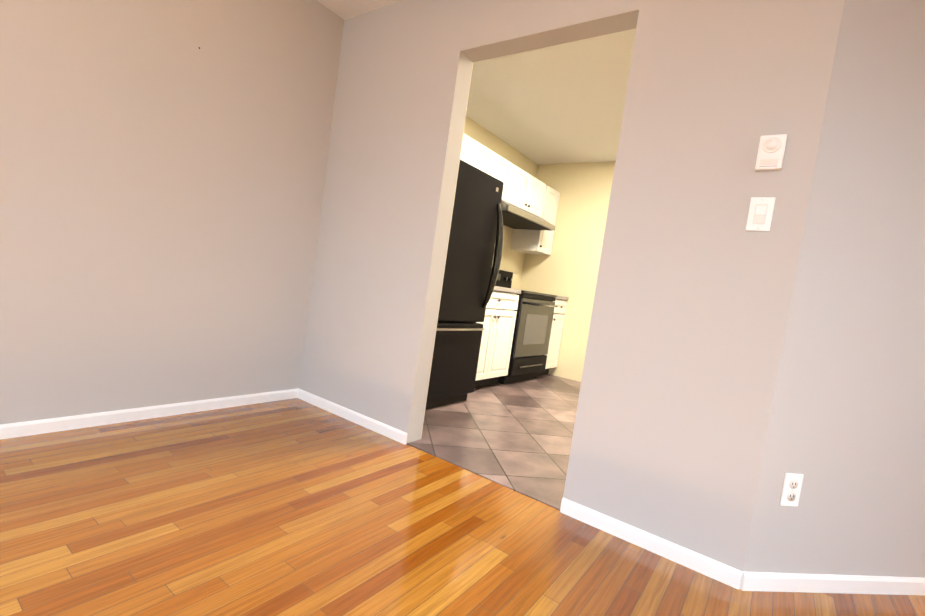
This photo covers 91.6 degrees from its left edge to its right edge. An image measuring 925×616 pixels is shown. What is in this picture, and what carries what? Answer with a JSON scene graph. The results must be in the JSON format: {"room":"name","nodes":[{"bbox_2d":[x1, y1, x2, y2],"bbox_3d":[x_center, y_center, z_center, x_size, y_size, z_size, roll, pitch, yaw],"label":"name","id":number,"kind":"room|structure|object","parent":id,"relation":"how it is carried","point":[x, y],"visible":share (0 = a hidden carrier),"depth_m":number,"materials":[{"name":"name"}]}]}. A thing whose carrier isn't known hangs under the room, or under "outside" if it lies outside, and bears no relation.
{"room":"empty dining room","nodes":[
{"label":"empty dining room","id":0,"kind":"room"},
{"bbox_2d":[0,0,343,424],"bbox_3d":[-2.081,-0.702,1.372,0.120,2.440,4.100,10,4,35],"label":"wall","id":1,"kind":"structure","parent":0,"point":[162,176],"depth_m":2.17,"materials":[{"name":"beige paint"}]},
{"bbox_2d":[0,388,924,594],"bbox_3d":[2.439,1.086,2.407,6.760,0.060,10.900,10,4,35],"label":"baseboard","id":2,"kind":"structure","parent":1,"relation":"attached to","point":[760,581],"depth_m":1.76,"materials":[{"name":"white wood"}]},
{"bbox_2d":[421,67,472,436],"bbox_3d":[0.068,-0.449,2.356,2.520,2.440,0.004,10,4,35],"label":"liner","id":3,"kind":"object","parent":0,"point":[447,248],"visible":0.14,"depth_m":2.46,"materials":[{"name":"beige paint"}]},
{"bbox_2d":[0,398,924,615],"bbox_3d":[2.428,1.165,2.411,7.000,0.100,11.140,10,4,35],"label":"floor","id":4,"kind":"structure","parent":0,"point":[293,507],"depth_m":1.50,"materials":[{"name":"brown wood"}]},
{"bbox_2d":[316,0,635,164],"bbox_3d":[2.782,-1.346,2.282,7.000,0.100,11.140,10,4,35],"label":"ceiling","id":5,"kind":"structure","parent":0,"point":[563,103],"depth_m":3.51,"materials":[{"name":"white paint"}]},
{"bbox_2d":[407,374,580,509],"bbox_3d":[0.952,0.855,3.390,3.148,0.004,3.046,10,4,35],"label":"floor","id":6,"kind":"structure","parent":0,"point":[516,436],"depth_m":2.78,"materials":[{"name":"tile"}]},
{"bbox_2d":[425,159,503,408],"bbox_3d":[-0.296,-0.175,3.308,0.856,1.700,0.800,10,4,35],"label":"fridge","id":7,"kind":"object","parent":6,"relation":"on","point":[470,275],"visible":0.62,"depth_m":3.19,"materials":[{"name":"black painted metal"},{"name":"plastic"}]},
{"bbox_2d":[474,290,518,387],"bbox_3d":[0.000,0.245,4.065,0.623,0.875,0.760,10,4,35],"label":"base cabinet","id":8,"kind":"object","parent":6,"relation":"on","point":[498,323],"depth_m":3.97,"materials":[{"name":"white wood"}]},
{"bbox_2d":[494,286,520,293],"bbox_3d":[0.068,-0.208,4.041,0.640,0.037,0.763,10,4,35],"label":"countertop","id":9,"kind":"structure","parent":8,"relation":"on","point":[504,290],"depth_m":3.97,"materials":[{"name":"beige stone"}]},
{"bbox_2d":[491,269,557,383],"bbox_3d":[0.500,0.169,4.665,0.696,1.105,0.754,10,4,35],"label":"stove","id":10,"kind":"object","parent":6,"relation":"on","point":[532,333],"visible":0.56,"depth_m":4.45,"materials":[{"name":"black metal"}]},
{"bbox_2d":[536,298,566,375],"bbox_3d":[0.776,0.298,5.165,0.623,0.875,0.354,10,4,35],"label":"base cabinet","id":11,"kind":"object","parent":6,"relation":"on","point":[558,316],"depth_m":5.00,"materials":[{"name":"white wood"}]},
{"bbox_2d":[544,295,568,301],"bbox_3d":[0.842,-0.155,5.138,0.640,0.037,0.358,10,4,35],"label":"countertop","id":12,"kind":"structure","parent":11,"relation":"on","point":[563,299],"depth_m":4.99,"materials":[{"name":"beige stone"}]},
{"bbox_2d":[464,116,537,289],"bbox_3d":[-0.120,-0.578,4.355,0.120,2.440,3.040,10,4,35],"label":"wall","id":13,"kind":"structure","parent":0,"point":[512,260],"depth_m":5.04,"materials":[{"name":"beige paint"}]},
{"bbox_2d":[460,134,471,162],"bbox_3d":[-0.398,-1.271,3.384,0.343,0.368,1.040,10,4,35],"label":"upper cabinet","id":14,"kind":"object","parent":13,"relation":"attached to","point":[466,150],"depth_m":3.68,"materials":[{"name":"white wood"}]},
{"bbox_2d":[468,139,515,203],"bbox_3d":[0.089,-1.238,4.074,0.343,0.368,0.870,10,4,35],"label":"upper cabinet","id":15,"kind":"object","parent":13,"relation":"attached to","point":[483,158],"depth_m":4.06,"materials":[{"name":"white wood"}]},
{"bbox_2d":[512,166,547,217],"bbox_3d":[0.515,-1.209,4.678,0.343,0.368,0.830,10,4,35],"label":"upper cabinet","id":16,"kind":"object","parent":13,"relation":"attached to","point":[524,190],"depth_m":4.63,"materials":[{"name":"white wood"}]},
{"bbox_2d":[501,200,554,230],"bbox_3d":[0.497,-0.948,4.562,0.520,0.132,1.020,10,4,35],"label":"range hood","id":17,"kind":"object","parent":16,"relation":"attached to","point":[514,217],"visible":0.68,"depth_m":4.47,"materials":[{"name":"silver metal"}]},
{"bbox_2d":[511,186,559,254],"bbox_3d":[0.840,-1.006,5.183,0.343,0.730,0.355,10,4,35],"label":"upper cabinet","id":18,"kind":"object","parent":13,"relation":"attached to","point":[540,242],"depth_m":5.07,"materials":[{"name":"white wood"}]},
{"bbox_2d":[519,161,614,381],"bbox_3d":[1.980,-0.296,4.647,3.248,2.440,0.120,10,4,35],"label":"wall","id":19,"kind":"structure","parent":0,"point":[568,267],"depth_m":5.08,"materials":[{"name":"beige paint"}]},
{"bbox_2d":[299,0,843,570],"bbox_3d":[0.129,-0.434,2.237,2.520,2.440,0.120,10,4,35],"label":"wall","id":20,"kind":"structure","parent":0,"point":[691,302],"depth_m":1.75,"materials":[{"name":"beige paint"}]},
{"bbox_2d":[746,197,775,230],"bbox_3d":[1.011,-0.319,1.527,0.070,0.114,0.011,10,4,35],"label":"light switch","id":21,"kind":"object","parent":20,"relation":"attached to","point":[760,213],"visible":1,"depth_m":1.52,"materials":[{"name":"white plastic"}]},
{"bbox_2d":[755,134,786,170],"bbox_3d":[1.035,-0.522,1.510,0.075,0.115,0.030,10,4,35],"label":"thermostat","id":22,"kind":"object","parent":20,"relation":"attached to","point":[770,153],"visible":1,"depth_m":1.50,"materials":[{"name":"white plastic"}]},
{"bbox_2d":[743,0,924,577],"bbox_3d":[1.522,-0.204,1.578,0.860,2.440,0.085,8,3,-10],"label":"wall","id":23,"kind":"structure","parent":0,"point":[846,433],"depth_m":1.52,"materials":[{"name":"beige paint"}]},
{"bbox_2d":[780,473,803,506],"bbox_3d":[1.116,0.616,1.524,0.070,0.114,0.008,8,3,-10],"label":"electrical outlet","id":24,"kind":"object","parent":23,"relation":"attached to","point":[791,489],"visible":1,"depth_m":1.52,"materials":[{"name":"white plastic"}]}
]}

